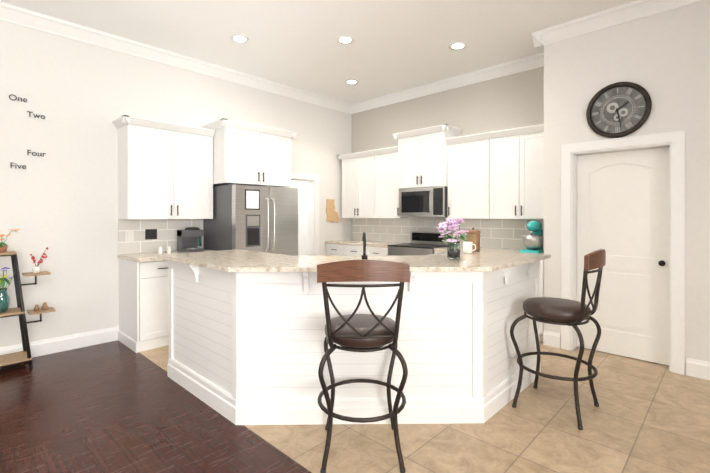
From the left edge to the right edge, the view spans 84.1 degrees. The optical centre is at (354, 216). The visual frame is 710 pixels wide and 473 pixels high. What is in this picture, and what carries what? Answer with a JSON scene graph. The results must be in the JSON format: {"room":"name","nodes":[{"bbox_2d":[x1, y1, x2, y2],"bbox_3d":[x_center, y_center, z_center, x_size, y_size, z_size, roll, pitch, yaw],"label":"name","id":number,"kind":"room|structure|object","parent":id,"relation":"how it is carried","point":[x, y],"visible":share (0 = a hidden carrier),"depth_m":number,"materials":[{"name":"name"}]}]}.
{"room":"kitchen","nodes":[
{"label":"kitchen","id":0,"kind":"room"},
{"bbox_2d":[0,340,310,472],"bbox_3d":[-0.740,1.439,-0.100,9.300,0.100,3.920,0,0,44],"label":"floor","id":1,"kind":"structure","parent":0,"point":[116,406],"depth_m":2.62,"materials":[{"name":"brown wood"}]},
{"bbox_2d":[0,251,55,367],"bbox_3d":[-3.201,0.853,3.562,0.308,1.059,0.766,0,0,44],"label":"plant stand","id":2,"kind":"object","parent":1,"relation":"on","point":[24,355],"visible":0.96,"depth_m":3.60,"materials":[{"name":"black wood"}]},
{"bbox_2d":[0,267,14,312],"bbox_3d":[-3.193,0.662,3.570,0.136,0.402,0.220,0,0,44],"label":"bouquet","id":3,"kind":"object","parent":2,"relation":"on","point":[4,301],"visible":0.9,"depth_m":3.55,"materials":[{"name":"teal glass"}]},
{"bbox_2d":[0,229,18,251],"bbox_3d":[-3.206,0.218,3.576,0.113,0.210,0.246,0,0,44],"label":"orchid plant","id":4,"kind":"object","parent":2,"relation":"on","point":[3,248],"visible":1,"depth_m":3.57,"materials":[{"name":"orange plant"}]},
{"bbox_2d":[30,247,47,272],"bbox_3d":[-3.013,0.415,3.759,0.068,0.238,0.143,0,0,44],"label":"potted plant","id":5,"kind":"object","parent":2,"relation":"on","point":[36,269],"visible":1,"depth_m":3.74,"materials":[{"name":"red plant"}]},
{"bbox_2d":[34,302,47,310],"bbox_3d":[-3.005,0.858,3.768,0.053,0.072,0.106,0,0,44],"label":"figurines","id":6,"kind":"object","parent":2,"relation":"on","point":[43,307],"visible":1,"depth_m":3.77},
{"bbox_2d":[0,20,351,347],"bbox_3d":[-2.708,-0.300,4.460,0.150,3.360,7.800,0,0,44],"label":"wall","id":7,"kind":"structure","parent":0,"point":[59,199],"depth_m":4.17,"materials":[{"name":"paint"}]},
{"bbox_2d":[9,94,45,168],"bbox_3d":[-3.362,-0.813,3.648,0.020,0.824,0.795,0,0,44],"label":"wall clock","id":8,"kind":"object","parent":7,"relation":"attached to","point":[28,152],"visible":1,"depth_m":3.83,"materials":[{"name":"black plastic"}]},
{"bbox_2d":[0,326,118,357],"bbox_3d":[-3.926,1.308,3.067,0.018,0.150,3.738,0,0,44],"label":"baseboard","id":9,"kind":"structure","parent":7,"relation":"attached to","point":[69,342],"depth_m":4.06,"materials":[{"name":"white wood"}]},
{"bbox_2d":[118,219,200,253],"bbox_3d":[-2.321,0.224,4.749,0.008,0.388,0.950,0,0,44],"label":"backsplash","id":10,"kind":"structure","parent":7,"relation":"attached to","point":[167,229],"depth_m":4.65,"materials":[{"name":"grey tile"}]},
{"bbox_2d":[127,230,133,240],"bbox_3d":[-2.558,0.220,4.490,0.007,0.120,0.070,0,0,44],"label":"switch plate","id":11,"kind":"object","parent":10,"relation":"attached to","point":[130,235],"visible":1,"depth_m":4.49,"materials":[{"name":"white plastic"}]},
{"bbox_2d":[145,229,156,239],"bbox_3d":[-2.397,0.209,4.641,0.030,0.120,0.130,0,0,44],"label":"electrical outlet plate","id":12,"kind":"object","parent":10,"relation":"attached to","point":[150,233],"visible":1,"depth_m":4.63,"materials":[{"name":"black plastic"}]},
{"bbox_2d":[112,115,214,218],"bbox_3d":[-2.198,-0.513,4.586,0.406,1.085,1.007,0,0,44],"label":"upper cabinet","id":13,"kind":"object","parent":7,"relation":"attached to","point":[166,173],"visible":1,"depth_m":4.43,"materials":[{"name":"grey wood"}]},
{"bbox_2d":[0,2,355,113],"bbox_3d":[-2.577,-1.913,4.415,0.095,0.135,7.380,0,0,44],"label":"crown molding","id":14,"kind":"structure","parent":7,"relation":"attached to","point":[9,13],"depth_m":4.59,"materials":[{"name":"white wood"}]},
{"bbox_2d":[199,118,296,186],"bbox_3d":[-1.411,-0.772,5.200,0.696,0.740,1.077,0,0,44],"label":"upper cabinet","id":15,"kind":"object","parent":7,"relation":"attached to","point":[244,156],"visible":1,"depth_m":4.91,"materials":[{"name":"grey wood"}]},
{"bbox_2d":[291,172,318,255],"bbox_3d":[-1.001,0.345,6.233,0.170,2.062,1.004,0,0,44],"label":"door frame","id":16,"kind":"structure","parent":7,"relation":"attached to","point":[313,180],"depth_m":6.50,"materials":[{"name":"white wood"}]},
{"bbox_2d":[326,199,339,222],"bbox_3d":[-0.376,-0.095,6.776,0.018,0.400,0.330,0,0,44],"label":"wall decor","id":17,"kind":"object","parent":7,"relation":"attached to","point":[332,214],"visible":0.96,"depth_m":6.74,"materials":[{"name":"brown wood"}]},
{"bbox_2d":[0,0,635,104],"bbox_3d":[0.600,-2.034,1.296,9.300,0.120,7.800,0,0,44],"label":"ceiling","id":18,"kind":"structure","parent":0,"point":[395,46],"depth_m":4.24,"materials":[{"name":"paint"}]},
{"bbox_2d":[230,34,248,42],"bbox_3d":[-1.281,-1.974,4.379,0.207,0.012,0.207,0,0,23],"label":"recessed light","id":19,"kind":"object","parent":18,"relation":"in","point":[239,38],"depth_m":4.37,"materials":[{"name":"white"}]},
{"bbox_2d":[336,35,354,44],"bbox_3d":[-0.107,-1.974,4.406,0.207,0.012,0.207,0,0,38],"label":"recessed light","id":20,"kind":"object","parent":18,"relation":"in","point":[345,39],"depth_m":4.39,"materials":[{"name":"white"}]},
{"bbox_2d":[345,79,358,84],"bbox_3d":[-0.047,-1.977,5.787,0.207,0.012,0.207,0,0,23],"label":"recessed light","id":21,"kind":"object","parent":18,"relation":"in","point":[351,81],"depth_m":5.77,"materials":[{"name":"white"}]},
{"bbox_2d":[449,42,466,49],"bbox_3d":[1.190,-1.974,4.563,0.207,0.012,0.207,0,0,23],"label":"recessed light","id":22,"kind":"object","parent":18,"relation":"in","point":[457,45],"depth_m":4.55,"materials":[{"name":"white"}]},
{"bbox_2d":[285,66,543,255],"bbox_3d":[2.411,-0.301,4.860,11.600,3.360,0.150,0,0,44],"label":"wall","id":23,"kind":"structure","parent":0,"point":[515,100],"depth_m":5.66,"materials":[{"name":"paint"}]},
{"bbox_2d":[337,150,373,217],"bbox_3d":[0.108,-0.517,6.684,0.810,1.085,0.387,0,0,44],"label":"upper cabinet","id":24,"kind":"object","parent":23,"relation":"attached to","point":[358,187],"visible":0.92,"depth_m":6.54,"materials":[{"name":"grey wood"}]},
{"bbox_2d":[372,146,412,217],"bbox_3d":[0.593,-0.516,6.221,0.524,1.085,0.387,0,0,44],"label":"upper cabinet","id":25,"kind":"object","parent":23,"relation":"attached to","point":[386,196],"visible":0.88,"depth_m":6.14,"materials":[{"name":"grey wood"}]},
{"bbox_2d":[392,124,462,188],"bbox_3d":[1.046,-0.828,5.739,0.910,0.820,0.457,0,0,44],"label":"upper cabinet","id":26,"kind":"object","parent":23,"relation":"attached to","point":[422,160],"visible":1,"depth_m":5.57,"materials":[{"name":"grey wood"}]},
{"bbox_2d":[399,186,447,216],"bbox_3d":[1.048,-0.205,5.742,0.760,0.415,0.451,0,0,44],"label":"microwave","id":27,"kind":"object","parent":26,"relation":"attached to","point":[425,202],"visible":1,"depth_m":5.57,"materials":[{"name":"grey metal"}]},
{"bbox_2d":[352,217,543,248],"bbox_3d":[1.202,0.209,5.905,3.485,0.413,0.008,0,0,44],"label":"backsplash","id":28,"kind":"structure","parent":23,"relation":"attached to","point":[502,233],"depth_m":5.87,"materials":[{"name":"grey tile"}]},
{"bbox_2d":[352,55,543,112],"bbox_3d":[1.213,-1.916,5.832,3.380,0.135,0.095,0,0,44],"label":"crown molding","id":29,"kind":"structure","parent":23,"relation":"attached to","point":[530,62],"depth_m":5.61,"materials":[{"name":"white wood"}]},
{"bbox_2d":[445,132,489,218],"bbox_3d":[1.574,-0.514,5.284,0.597,1.085,0.387,0,0,44],"label":"upper cabinet","id":30,"kind":"object","parent":23,"relation":"attached to","point":[468,179],"visible":0.94,"depth_m":5.17,"materials":[{"name":"grey wood"}]},
{"bbox_2d":[487,124,543,218],"bbox_3d":[2.061,-0.513,4.819,0.744,1.085,0.387,0,0,44],"label":"upper cabinet","id":31,"kind":"object","parent":23,"relation":"attached to","point":[517,176],"visible":0.85,"depth_m":4.73,"materials":[{"name":"grey wood"}]},
{"bbox_2d":[139,342,709,472],"bbox_3d":[1.954,1.433,2.721,9.300,0.100,3.880,0,0,44],"label":"floor","id":32,"kind":"structure","parent":0,"point":[647,417],"depth_m":2.51,"materials":[{"name":"beige tile"}]},
{"bbox_2d":[118,258,168,352],"bbox_3d":[-2.095,0.920,4.527,0.641,0.920,0.953,0,0,44],"label":"base cabinet","id":33,"kind":"object","parent":32,"relation":"on","point":[143,306],"visible":0.38,"depth_m":4.12,"materials":[{"name":"grey wood"}]},
{"bbox_2d":[117,249,212,261],"bbox_3d":[-2.098,0.440,4.526,0.637,0.040,0.957,0,0,44],"label":"countertop","id":34,"kind":"structure","parent":33,"relation":"on","point":[143,257],"depth_m":4.25,"materials":[{"name":"stone"}]},
{"bbox_2d":[158,247,170,254],"bbox_3d":[-2.067,0.373,4.278,0.127,0.092,0.041,0,0,-26],"label":"shakers","id":35,"kind":"object","parent":34,"relation":"on","point":[160,250],"visible":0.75,"depth_m":4.25,"materials":[{"name":"white ceramic"}]},
{"bbox_2d":[177,227,203,252],"bbox_3d":[-1.965,0.272,4.768,0.300,0.292,0.250,0,0,44],"label":"coffee maker","id":36,"kind":"object","parent":34,"relation":"on","point":[189,239],"visible":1,"depth_m":4.71,"materials":[{"name":"grey plastic"}]},
{"bbox_2d":[204,184,297,255],"bbox_3d":[-1.329,0.498,5.122,0.872,1.760,0.910,0,0,44],"label":"refrigerator","id":37,"kind":"object","parent":32,"relation":"on","point":[256,218],"visible":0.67,"depth_m":4.81,"materials":[{"name":"grey metal"}]},
{"bbox_2d":[326,244,345,255],"bbox_3d":[-0.095,0.915,6.710,0.513,0.920,0.633,0,0,44],"label":"drawer","id":38,"kind":"object","parent":32,"relation":"on","point":[340,250],"depth_m":6.49,"materials":[{"name":"grey wood"}]},
{"bbox_2d":[167,260,540,424],"bbox_3d":[-0.003,0.870,3.383,2.404,1.025,2.324,0,0,44],"label":"bar","id":39,"kind":"object","parent":32,"relation":"on","point":[246,348],"visible":0.88,"depth_m":2.65,"materials":[{"name":"white wood"}]},
{"bbox_2d":[157,249,550,271],"bbox_3d":[-0.003,0.342,3.384,2.430,0.029,2.350,0,0,44],"label":"countertop","id":40,"kind":"structure","parent":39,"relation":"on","point":[236,260],"depth_m":2.94,"materials":[{"name":"stone"}]},
{"bbox_2d":[361,232,367,258],"bbox_3d":[0.072,0.224,3.046,0.156,0.206,0.157,0,0,44],"label":"faucet","id":41,"kind":"object","parent":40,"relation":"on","point":[364,256],"visible":0.98,"depth_m":3.01,"materials":[{"name":"grey metal"}]},
{"bbox_2d":[435,218,471,259],"bbox_3d":[0.764,0.170,3.040,0.285,0.314,0.299,0,0,44],"label":"flower vase","id":42,"kind":"object","parent":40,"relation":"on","point":[453,241],"visible":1,"depth_m":2.99,"materials":[{"name":"clear glass"}]},
{"bbox_2d":[463,242,475,253],"bbox_3d":[1.017,0.276,3.489,0.121,0.100,0.081,0,0,44],"label":"mug","id":43,"kind":"object","parent":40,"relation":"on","point":[467,247],"visible":1,"depth_m":3.47,"materials":[{"name":"white ceramic"}]},
{"bbox_2d":[466,227,480,250],"bbox_3d":[1.118,0.214,3.724,0.134,0.223,0.134,0,0,44],"label":"canister","id":44,"kind":"object","parent":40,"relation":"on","point":[473,234],"visible":0.85,"depth_m":3.67,"materials":[{"name":"brown wood"}]},
{"bbox_2d":[346,245,369,255],"bbox_3d":[0.213,0.916,6.416,0.571,0.920,0.633,0,0,44],"label":"base cabinet","id":45,"kind":"object","parent":32,"relation":"on","point":[351,250],"depth_m":6.17,"materials":[{"name":"grey wood"}]},
{"bbox_2d":[317,259,409,472],"bbox_3d":[0.041,0.805,2.330,0.696,1.162,0.697,0,0,44],"label":"bar stool","id":46,"kind":"object","parent":32,"relation":"on","point":[354,332],"visible":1,"depth_m":2.12,"materials":[{"name":"brown metal"}]},
{"bbox_2d":[370,247,387,255],"bbox_3d":[0.520,0.916,6.123,0.510,0.920,0.633,0,0,44],"label":"base cabinet","id":47,"kind":"object","parent":32,"relation":"on","point":[374,251],"depth_m":5.85,"materials":[{"name":"grey wood"}]},
{"bbox_2d":[388,231,449,255],"bbox_3d":[0.946,0.787,5.645,0.756,1.120,0.701,0,0,44],"label":"range","id":48,"kind":"object","parent":32,"relation":"on","point":[424,242],"visible":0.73,"depth_m":5.67,"materials":[{"name":"grey metal"}]},
{"bbox_2d":[540,260,543,341],"bbox_3d":[2.079,0.919,4.633,0.457,0.920,0.633,0,0,44],"label":"base cabinet","id":49,"kind":"object","parent":32,"relation":"on","point":[541,261],"depth_m":4.26,"materials":[{"name":"grey wood"}]},
{"bbox_2d":[325,239,543,253],"bbox_3d":[0.981,0.437,5.679,3.492,0.040,0.637,0,0,44],"label":"countertop","id":50,"kind":"structure","parent":49,"relation":"on","point":[383,244],"depth_m":6.04,"materials":[{"name":"stone"}]},
{"bbox_2d":[520,220,543,253],"bbox_3d":[2.095,0.232,4.602,0.224,0.373,0.323,0,0,44],"label":"stand mixer","id":51,"kind":"object","parent":50,"relation":"on","point":[533,242],"visible":1,"depth_m":4.51,"materials":[{"name":"teal metal"}]},
{"bbox_2d":[510,249,605,429],"bbox_3d":[1.474,0.804,2.857,0.564,1.162,0.527,0,0,44],"label":"bar stool","id":52,"kind":"object","parent":32,"relation":"on","point":[561,311],"visible":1,"depth_m":2.72,"materials":[{"name":"brown metal"}]},
{"bbox_2d":[544,38,571,347],"bbox_3d":[2.351,-0.300,4.385,0.270,3.360,0.620,0,0,44],"label":"wall","id":53,"kind":"structure","parent":0,"point":[557,90],"depth_m":4.18,"materials":[{"name":"paint"}]},
{"bbox_2d":[536,52,543,59],"bbox_3d":[2.185,-1.913,4.471,0.095,0.135,0.480,0,0,44],"label":"crown molding","id":54,"kind":"structure","parent":53,"relation":"attached to","point":[541,55],"depth_m":4.78,"materials":[{"name":"white wood"}]},
{"bbox_2d":[571,10,671,142],"bbox_3d":[2.741,-1.319,4.010,0.810,1.320,0.620,0,0,44],"label":"wall","id":55,"kind":"structure","parent":0,"point":[638,51],"depth_m":3.73,"materials":[{"name":"paint"}]},
{"bbox_2d":[532,0,702,47],"bbox_3d":[2.498,-1.911,3.746,1.550,0.135,0.095,0,0,44],"label":"crown molding","id":56,"kind":"structure","parent":55,"relation":"attached to","point":[607,18],"depth_m":3.81,"materials":[{"name":"white wood"}]},
{"bbox_2d":[586,82,651,137],"bbox_3d":[2.511,-1.019,3.769,0.530,0.530,0.043,0,0,44],"label":"round wall clock","id":57,"kind":"object","parent":55,"relation":"attached to","point":[618,109],"visible":1,"depth_m":3.76,"materials":[{"name":"brown metal"}]},
{"bbox_2d":[561,130,684,374],"bbox_3d":[2.590,0.315,3.854,0.994,2.132,0.220,0,0,44],"label":"door","id":58,"kind":"structure","parent":55,"relation":"attached to","point":[623,209],"depth_m":3.83,"materials":[{"name":"paint"}]},
{"bbox_2d":[672,0,709,374],"bbox_3d":[3.136,-0.298,3.635,0.280,3.360,0.620,0,0,44],"label":"wall","id":59,"kind":"structure","parent":0,"point":[691,70],"depth_m":3.40,"materials":[{"name":"paint"}]}
]}

